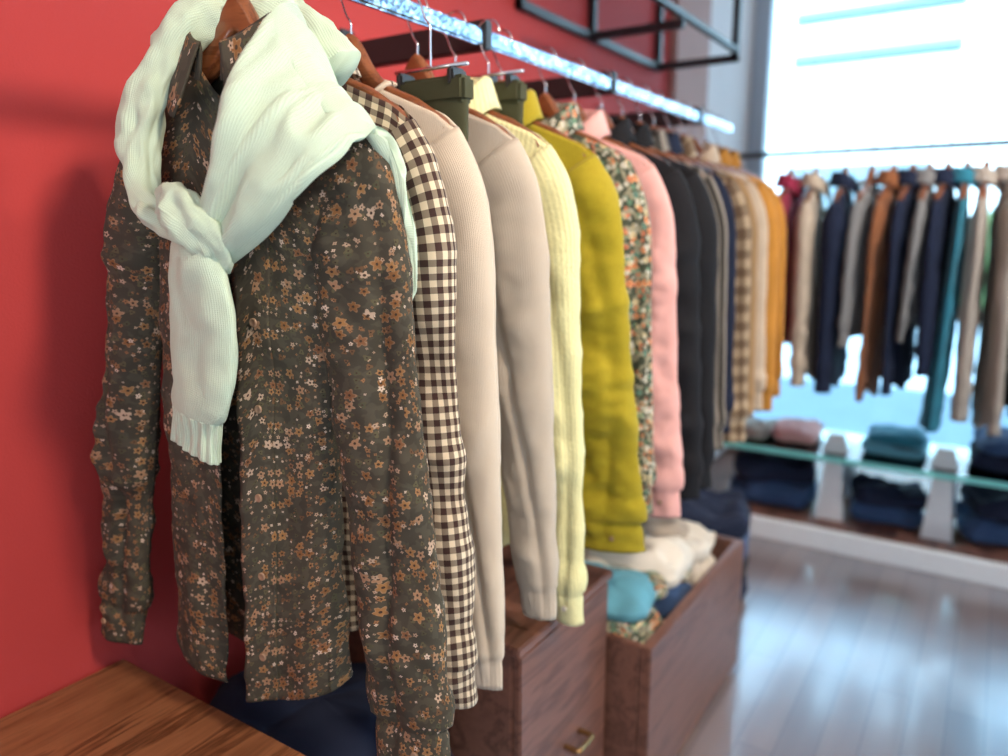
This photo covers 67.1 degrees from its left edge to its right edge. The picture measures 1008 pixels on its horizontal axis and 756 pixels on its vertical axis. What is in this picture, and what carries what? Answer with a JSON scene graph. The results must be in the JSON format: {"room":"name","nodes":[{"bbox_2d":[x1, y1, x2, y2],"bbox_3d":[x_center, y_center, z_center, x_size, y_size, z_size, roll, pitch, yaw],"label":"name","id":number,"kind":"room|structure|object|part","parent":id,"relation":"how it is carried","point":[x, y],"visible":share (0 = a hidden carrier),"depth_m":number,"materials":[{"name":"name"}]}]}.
{"room":"clothing store","nodes":[
{"label":"clothing store","id":0,"kind":"room"},
{"bbox_2d":[0,0,755,718],"bbox_3d":[-0.981,-0.314,0.831,0.200,2.900,8.400,7,13,32],"label":"wall","id":1,"kind":"structure","parent":0,"point":[66,66],"depth_m":1.18,"materials":[{"name":"red paint"}]},
{"bbox_2d":[339,0,732,133],"bbox_3d":[0.025,-0.713,1.807,0.362,0.110,2.330,7,13,32],"label":"rail","id":2,"kind":"object","parent":1,"relation":"attached to","point":[464,39],"visible":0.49,"depth_m":1.53,"materials":[{"name":"metal"}]},
{"bbox_2d":[114,0,417,465],"bbox_3d":[-0.300,-0.193,0.939,0.381,0.600,0.232,7,13,32],"label":"sweater","id":3,"kind":"object","parent":2,"relation":"hanging from","point":[285,116],"visible":0.86,"depth_m":0.87,"materials":[{"name":"white fabric"}]},
{"bbox_2d":[90,0,454,755],"bbox_3d":[-0.352,-0.040,1.027,0.667,1.064,0.132,5,12,26],"label":"shirt","id":4,"kind":"object","parent":2,"relation":"hanging from","point":[327,374],"visible":0.85,"depth_m":0.98,"materials":[{"name":"fabric"}]},
{"bbox_3d":[-0.328,-0.671,1.593,0.008,0.110,0.040,7,13,32],"label":"wall plate","id":5,"kind":"part","parent":2,"relation":"part of","materials":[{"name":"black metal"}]},
{"bbox_2d":[340,33,477,708],"bbox_3d":[-0.273,-0.070,1.129,0.551,1.049,0.133,7,13,32],"label":"shirt","id":6,"kind":"object","parent":2,"relation":"hanging from","point":[434,300],"visible":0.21,"depth_m":1.01,"materials":[{"name":"brown fabric"}]},
{"bbox_2d":[340,0,504,690],"bbox_3d":[-0.221,-0.070,1.209,0.520,1.079,0.097,8,13,35],"label":"sweater","id":7,"kind":"object","parent":2,"relation":"hanging from","point":[475,327],"visible":0.21,"depth_m":1.09,"materials":[{"name":"beige fabric"}]},
{"bbox_3d":[-0.179,-0.652,1.498,0.362,0.052,0.024,7,13,32],"label":"support arm","id":8,"kind":"part","parent":2,"relation":"part of","materials":[{"name":"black metal"}]},
{"bbox_2d":[394,0,473,141],"bbox_3d":[-0.112,-0.175,1.216,0.144,0.876,0.040,7,13,32],"label":"trousers","id":9,"kind":"object","parent":2,"relation":"hanging from","point":[451,94],"visible":0.16,"depth_m":1.14,"materials":[{"name":"green fabric"}]},
{"bbox_3d":[-0.112,-0.099,1.231,0.140,0.720,0.034,7,13,32],"label":"trouser leg","id":10,"kind":"part","parent":9,"relation":"part of","materials":[{"name":"green fabric"}]},
{"bbox_2d":[405,0,558,620],"bbox_3d":[-0.134,-0.119,1.332,0.529,1.030,0.101,8,13,34],"label":"sweater","id":11,"kind":"object","parent":2,"relation":"hanging from","point":[521,248],"visible":0.22,"depth_m":1.21,"materials":[{"name":"beige fabric"}]},
{"bbox_3d":[-0.028,-0.759,2.045,0.008,0.110,0.040,7,13,32],"label":"wall plate","id":12,"kind":"part","parent":2,"relation":"part of","materials":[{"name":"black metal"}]},
{"bbox_2d":[470,18,526,124],"bbox_3d":[-0.029,-0.242,1.460,0.154,0.838,0.040,7,13,32],"label":"trousers","id":13,"kind":"object","parent":2,"relation":"hanging from","point":[511,93],"visible":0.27,"depth_m":1.37,"materials":[{"name":"green fabric"}]},
{"bbox_3d":[-0.029,-0.184,1.471,0.150,0.720,0.033,7,13,32],"label":"trouser leg","id":14,"kind":"part","parent":13,"relation":"part of","materials":[{"name":"green fabric"}]},
{"bbox_2d":[444,10,587,626],"bbox_3d":[-0.074,-0.108,1.422,0.530,1.087,0.133,7,13,32],"label":"sweater","id":15,"kind":"object","parent":2,"relation":"hanging from","point":[557,196],"visible":0.16,"depth_m":1.30,"materials":[{"name":"yellow fabric"}]},
{"bbox_2d":[491,29,647,553],"bbox_3d":[0.015,-0.162,1.539,0.585,1.025,0.143,6,12,27],"label":"sweater","id":16,"kind":"object","parent":2,"relation":"hanging from","point":[614,504],"visible":0.24,"depth_m":1.43,"materials":[{"name":"yellow fabric"}]},
{"bbox_3d":[0.120,-0.740,1.951,0.362,0.052,0.024,7,13,32],"label":"support arm","id":17,"kind":"part","parent":2,"relation":"part of","materials":[{"name":"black metal"}]},
{"bbox_2d":[536,47,656,514],"bbox_3d":[0.099,-0.212,1.676,0.531,0.979,0.133,7,13,32],"label":"shirt","id":18,"kind":"object","parent":2,"relation":"hanging from","point":[565,117],"visible":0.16,"depth_m":1.56,"materials":[{"name":"fabric"}]},
{"bbox_2d":[566,58,683,517],"bbox_3d":[0.176,-0.207,1.784,0.549,1.029,0.133,7,13,32],"label":"sweater","id":19,"kind":"object","parent":2,"relation":"hanging from","point":[668,451],"visible":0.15,"depth_m":1.67,"materials":[{"name":"fabric"}]},
{"bbox_2d":[593,69,703,499],"bbox_3d":[0.248,-0.231,1.899,0.551,1.026,0.135,8,14,35],"label":"shirt","id":20,"kind":"object","parent":2,"relation":"hanging from","point":[687,234],"visible":0.13,"depth_m":1.78,"materials":[{"name":"fabric"}]},
{"bbox_3d":[0.474,-0.844,2.486,0.362,0.052,0.024,7,13,32],"label":"support arm","id":21,"kind":"part","parent":2,"relation":"part of","materials":[{"name":"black metal"}]},
{"bbox_2d":[615,77,717,489],"bbox_3d":[0.301,-0.250,2.007,0.562,1.031,0.143,7,13,32],"label":"shirt","id":22,"kind":"object","parent":2,"relation":"hanging from","point":[705,213],"visible":0.12,"depth_m":1.87,"materials":[{"name":"black fabric"}]},
{"bbox_2d":[633,85,727,449],"bbox_3d":[0.364,-0.303,2.096,0.544,0.961,0.133,7,13,32],"label":"shirt","id":23,"kind":"object","parent":2,"relation":"hanging from","point":[660,138],"visible":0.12,"depth_m":1.98,"materials":[{"name":"fabric"}]},
{"bbox_2d":[647,90,735,432],"bbox_3d":[0.417,-0.324,2.172,0.524,0.948,0.133,7,13,32],"label":"shirt","id":24,"kind":"object","parent":2,"relation":"hanging from","point":[674,139],"visible":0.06,"depth_m":2.06,"materials":[{"name":"fabric"}]},
{"bbox_2d":[662,96,751,442],"bbox_3d":[0.476,-0.323,2.267,0.549,0.986,0.133,7,13,32],"label":"checked shirt","id":25,"kind":"object","parent":2,"relation":"hanging from","point":[739,414],"visible":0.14,"depth_m":2.14,"materials":[{"name":"brown fabric"}]},
{"bbox_2d":[677,102,757,415],"bbox_3d":[0.540,-0.367,2.363,0.519,0.937,0.094,8,14,36],"label":"sweater","id":26,"kind":"object","parent":2,"relation":"hanging from","point":[754,252],"visible":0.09,"depth_m":2.25,"materials":[{"name":"beige fabric"}]},
{"bbox_2d":[688,106,767,409],"bbox_3d":[0.598,-0.382,2.442,0.525,0.937,0.133,7,13,32],"label":"shirt","id":27,"kind":"object","parent":2,"relation":"hanging from","point":[710,151],"visible":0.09,"depth_m":2.33,"materials":[{"name":"fabric"}]},
{"bbox_2d":[702,111,779,410],"bbox_3d":[0.660,-0.389,2.546,0.539,0.964,0.133,7,13,32],"label":"shirt","id":28,"kind":"object","parent":2,"relation":"hanging from","point":[773,259],"visible":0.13,"depth_m":2.42,"materials":[{"name":"fabric"}]},
{"bbox_2d":[711,115,786,396],"bbox_3d":[0.722,-0.419,2.632,0.524,0.937,0.133,7,13,32],"label":"shirt","id":29,"kind":"object","parent":2,"relation":"hanging from","point":[734,154],"visible":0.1,"depth_m":2.52,"materials":[{"name":"fabric"}]},
{"bbox_2d":[515,0,741,71],"bbox_3d":[0.443,-1.427,2.363,0.320,0.700,1.030,7,13,32],"label":"wall shelf","id":30,"kind":"object","parent":1,"relation":"attached to","point":[602,38],"visible":1,"depth_m":2.44,"materials":[{"name":"black metal"}]},
{"bbox_2d":[733,0,776,448],"bbox_3d":[1.353,-0.951,4.107,0.080,2.900,0.100,7,13,32],"label":"door frame","id":31,"kind":"structure","parent":1,"relation":"attached to","point":[761,83],"depth_m":3.96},
{"bbox_2d":[739,139,1007,158],"bbox_3d":[1.850,-1.449,2.527,2.500,1.320,0.060,7,13,32],"label":"rail","id":32,"kind":"object","parent":1,"relation":"in","point":[1004,142],"depth_m":2.91,"materials":[{"name":"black metal"}]},
{"bbox_2d":[773,146,805,343],"bbox_3d":[1.174,-0.535,3.154,0.133,0.823,0.499,8,13,35],"label":"shirt","id":33,"kind":"object","parent":32,"relation":"hanging from","point":[791,196],"visible":0.3,"depth_m":3.07,"materials":[{"name":"fabric"}]},
{"bbox_2d":[789,145,831,386],"bbox_3d":[1.253,-0.465,3.115,0.133,0.945,0.501,7,13,30],"label":"shirt","id":34,"kind":"object","parent":32,"relation":"hanging from","point":[807,230],"visible":0.88,"depth_m":2.96,"materials":[{"name":"beige fabric"}]},
{"bbox_2d":[814,143,859,393],"bbox_3d":[1.347,-0.444,3.060,0.133,0.965,0.501,7,13,32],"label":"shirt","id":35,"kind":"object","parent":32,"relation":"hanging from","point":[831,360],"visible":0.77,"depth_m":2.90,"materials":[{"name":"fabric"}]},
{"bbox_2d":[837,141,880,346],"bbox_3d":[1.425,-0.529,2.992,0.090,0.772,0.502,9,14,39],"label":"sweater","id":36,"kind":"object","parent":32,"relation":"hanging from","point":[853,278],"visible":0.59,"depth_m":2.87,"materials":[{"name":"fabric"}]},
{"bbox_2d":[855,140,903,401],"bbox_3d":[1.489,-0.417,2.970,0.133,0.985,0.497,9,14,38],"label":"shirt","id":37,"kind":"object","parent":32,"relation":"hanging from","point":[870,354],"visible":0.56,"depth_m":2.86,"materials":[{"name":"fabric"}]},
{"bbox_2d":[881,139,921,395],"bbox_3d":[1.545,-0.430,2.933,0.133,0.945,0.498,9,14,38],"label":"shirt","id":38,"kind":"object","parent":32,"relation":"hanging from","point":[898,357],"visible":0.66,"depth_m":2.81,"materials":[{"name":"fabric"}]},
{"bbox_2d":[896,138,939,341],"bbox_3d":[1.589,-0.524,2.881,0.133,0.739,0.494,7,13,33],"label":"shirt","id":39,"kind":"object","parent":32,"relation":"hanging from","point":[913,271],"visible":0.81,"depth_m":2.75,"materials":[{"name":"grey fabric"}]},
{"bbox_2d":[914,137,960,376],"bbox_3d":[1.640,-0.461,2.861,0.133,0.856,0.502,9,14,37],"label":"shirt","id":40,"kind":"object","parent":32,"relation":"hanging from","point":[942,205],"visible":0.72,"depth_m":2.71,"materials":[{"name":"fabric"}]},
{"bbox_2d":[918,136,980,432],"bbox_3d":[1.689,-0.343,2.853,0.137,1.085,0.497,7,13,31],"label":"shirt","id":41,"kind":"object","parent":32,"relation":"hanging from","point":[930,419],"visible":0.97,"depth_m":2.72,"materials":[{"name":"fabric"}]},
{"bbox_2d":[950,135,1002,422],"bbox_3d":[1.741,-0.366,2.814,0.133,1.025,0.504,7,13,31],"label":"shirt","id":42,"kind":"object","parent":32,"relation":"hanging from","point":[969,314],"visible":0.99,"depth_m":2.67,"materials":[{"name":"beige fabric"}]},
{"bbox_2d":[971,163,1007,435],"bbox_3d":[1.804,-0.339,2.778,0.133,1.065,0.500,5,12,26],"label":"shirt","id":43,"kind":"object","parent":32,"relation":"hanging from","point":[987,405],"visible":0.98,"depth_m":2.68,"materials":[{"name":"brown fabric"}]},
{"bbox_2d":[1003,353,1007,415],"bbox_3d":[1.871,-0.370,2.728,0.133,0.985,0.501,6,12,27],"label":"shirt","id":44,"kind":"object","parent":32,"relation":"hanging from","point":[1005,401],"visible":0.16,"depth_m":2.71,"materials":[{"name":"black fabric"}]},
{"bbox_2d":[667,0,711,142],"bbox_3d":[0.695,-0.802,3.338,0.230,2.900,0.390,7,13,32],"label":"column","id":45,"kind":"structure","parent":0,"point":[690,85],"depth_m":3.15,"materials":[{"name":"paint"}]},
{"bbox_2d":[677,535,1007,755],"bbox_3d":[1.619,1.480,-0.540,6.400,0.100,8.400,7,13,32],"label":"floor","id":46,"kind":"structure","parent":0,"point":[838,654],"depth_m":2.30,"materials":[{"name":"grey wood"}]},
{"bbox_2d":[0,660,305,755],"bbox_3d":[-0.785,0.901,0.659,0.555,0.580,1.342,7,13,32],"label":"wooden tabletop","id":47,"kind":"object","parent":46,"relation":"on","point":[120,709],"visible":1,"depth_m":1.13,"materials":[{"name":"brown wood"}]},
{"bbox_2d":[209,662,451,755],"bbox_3d":[-0.317,0.796,1.376,0.460,0.511,0.366,3,11,16],"label":"folded clothes","id":48,"kind":"object","parent":46,"relation":"on","point":[340,722],"visible":0.36,"depth_m":1.27,"materials":[{"name":"blue fabric"}]},
{"bbox_2d":[349,544,611,755],"bbox_3d":[-0.089,0.702,1.681,0.589,0.580,0.385,7,13,32],"label":"base cabinet","id":49,"kind":"object","parent":46,"relation":"on","point":[551,700],"visible":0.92,"depth_m":1.46,"materials":[{"name":"brown wood"}]},
{"bbox_3d":[0.121,0.725,1.549,0.017,0.525,0.360,7,13,32],"label":"door","id":50,"kind":"part","parent":49,"relation":"part of","materials":[{"name":"brown wood"}]},
{"bbox_3d":[0.157,0.746,1.559,0.038,0.012,0.074,7,13,32],"label":"handle","id":51,"kind":"part","parent":49,"relation":"part of","materials":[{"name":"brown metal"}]},
{"bbox_2d":[603,534,743,755],"bbox_3d":[0.242,0.699,2.144,0.640,0.410,0.710,7,13,32],"label":"drawer","id":52,"kind":"object","parent":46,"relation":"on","point":[657,690],"visible":0.32,"depth_m":1.82,"materials":[{"name":"brown wood"}]},
{"bbox_2d":[679,489,750,602],"bbox_3d":[0.647,0.593,2.723,0.448,0.396,0.382,4,12,22],"label":"denim","id":53,"kind":"object","parent":46,"relation":"on","point":[727,513],"visible":0.18,"depth_m":2.58,"materials":[{"name":"blue fabric"}]},
{"bbox_2d":[707,447,1007,588],"bbox_3d":[2.851,0.745,2.747,4.400,0.090,1.010,7,13,32],"label":"platform","id":54,"kind":"object","parent":46,"relation":"on","point":[963,559],"visible":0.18,"depth_m":3.10,"materials":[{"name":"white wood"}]},
{"bbox_2d":[723,431,1007,542],"bbox_3d":[2.559,0.526,2.668,3.650,0.370,0.488,7,13,32],"label":"glass shelf","id":55,"kind":"object","parent":54,"relation":"on","point":[841,453],"visible":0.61,"depth_m":3.16,"materials":[{"name":"clear glass"}]},
{"bbox_3d":[1.391,0.468,3.228,0.110,0.270,0.030,7,13,32],"label":"leg","id":56,"kind":"part","parent":55,"relation":"part of","materials":[{"name":"white paint"}]},
{"bbox_3d":[1.577,0.413,3.507,0.110,0.270,0.030,7,13,32],"label":"leg","id":57,"kind":"part","parent":55,"relation":"part of","materials":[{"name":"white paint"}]},
{"bbox_3d":[2.562,0.431,2.653,3.650,0.012,0.480,7,13,32],"label":"glass","id":58,"kind":"part","parent":55,"relation":"part of","materials":[{"name":"clear glass"}]},
{"bbox_3d":[1.727,0.509,3.014,0.110,0.270,0.030,7,13,32],"label":"leg","id":59,"kind":"part","parent":55,"relation":"part of","materials":[{"name":"white paint"}]},
{"bbox_3d":[1.912,0.455,3.293,0.110,0.270,0.030,7,13,32],"label":"leg","id":60,"kind":"part","parent":55,"relation":"part of","materials":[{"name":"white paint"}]},
{"bbox_2d":[730,449,1007,546],"bbox_3d":[1.812,0.507,3.136,1.745,0.228,0.389,7,13,32],"label":"folded clothes","id":61,"kind":"object","parent":54,"relation":"on","point":[981,513],"visible":0.94,"depth_m":3.19,"materials":[{"name":"blue fabric"}]},
{"label":"outside","id":62,"kind":"structure","parent":0,"visible":0},
{"bbox_2d":[753,320,1007,450],"bbox_3d":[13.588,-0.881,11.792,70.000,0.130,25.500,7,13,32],"label":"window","id":63,"kind":"structure","parent":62,"point":[838,410],"depth_m":5.80,"materials":[{"name":"clear glass"}]},
{"bbox_2d":[766,0,1007,215],"bbox_3d":[13.588,-11.753,9.679,70.000,22.020,0.500,7,13,32],"label":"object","id":64,"kind":"structure","parent":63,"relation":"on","point":[958,93],"depth_m":14.62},
{"bbox_2d":[785,161,927,208],"bbox_3d":[6.981,-3.586,15.304,2.600,1.400,0.090,7,13,32],"label":"glazing band","id":65,"kind":"object","parent":64,"relation":"attached to","point":[859,171],"visible":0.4,"depth_m":15.17,"materials":[{"name":"clear glass"}]},
{"bbox_2d":[795,0,958,22],"bbox_3d":[7.135,-7.085,14.491,3.000,0.180,0.100,7,13,32],"label":"louvres","id":66,"kind":"object","parent":64,"relation":"attached to","point":[883,5],"visible":1,"depth_m":14.62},
{"bbox_2d":[793,35,964,64],"bbox_3d":[7.135,-6.300,14.644,3.000,0.180,0.100,7,13,32],"label":"louvres","id":67,"kind":"object","parent":64,"relation":"attached to","point":[955,41],"visible":1,"depth_m":14.54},
{"bbox_2d":[960,208,992,307],"bbox_3d":[9.300,-1.486,10.031,23.596,1.730,1.673,7,13,33],"label":"hedge","id":68,"kind":"object","parent":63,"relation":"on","point":[991,209],"visible":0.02,"depth_m":11.07,"materials":[{"name":"green plant"}]}
]}

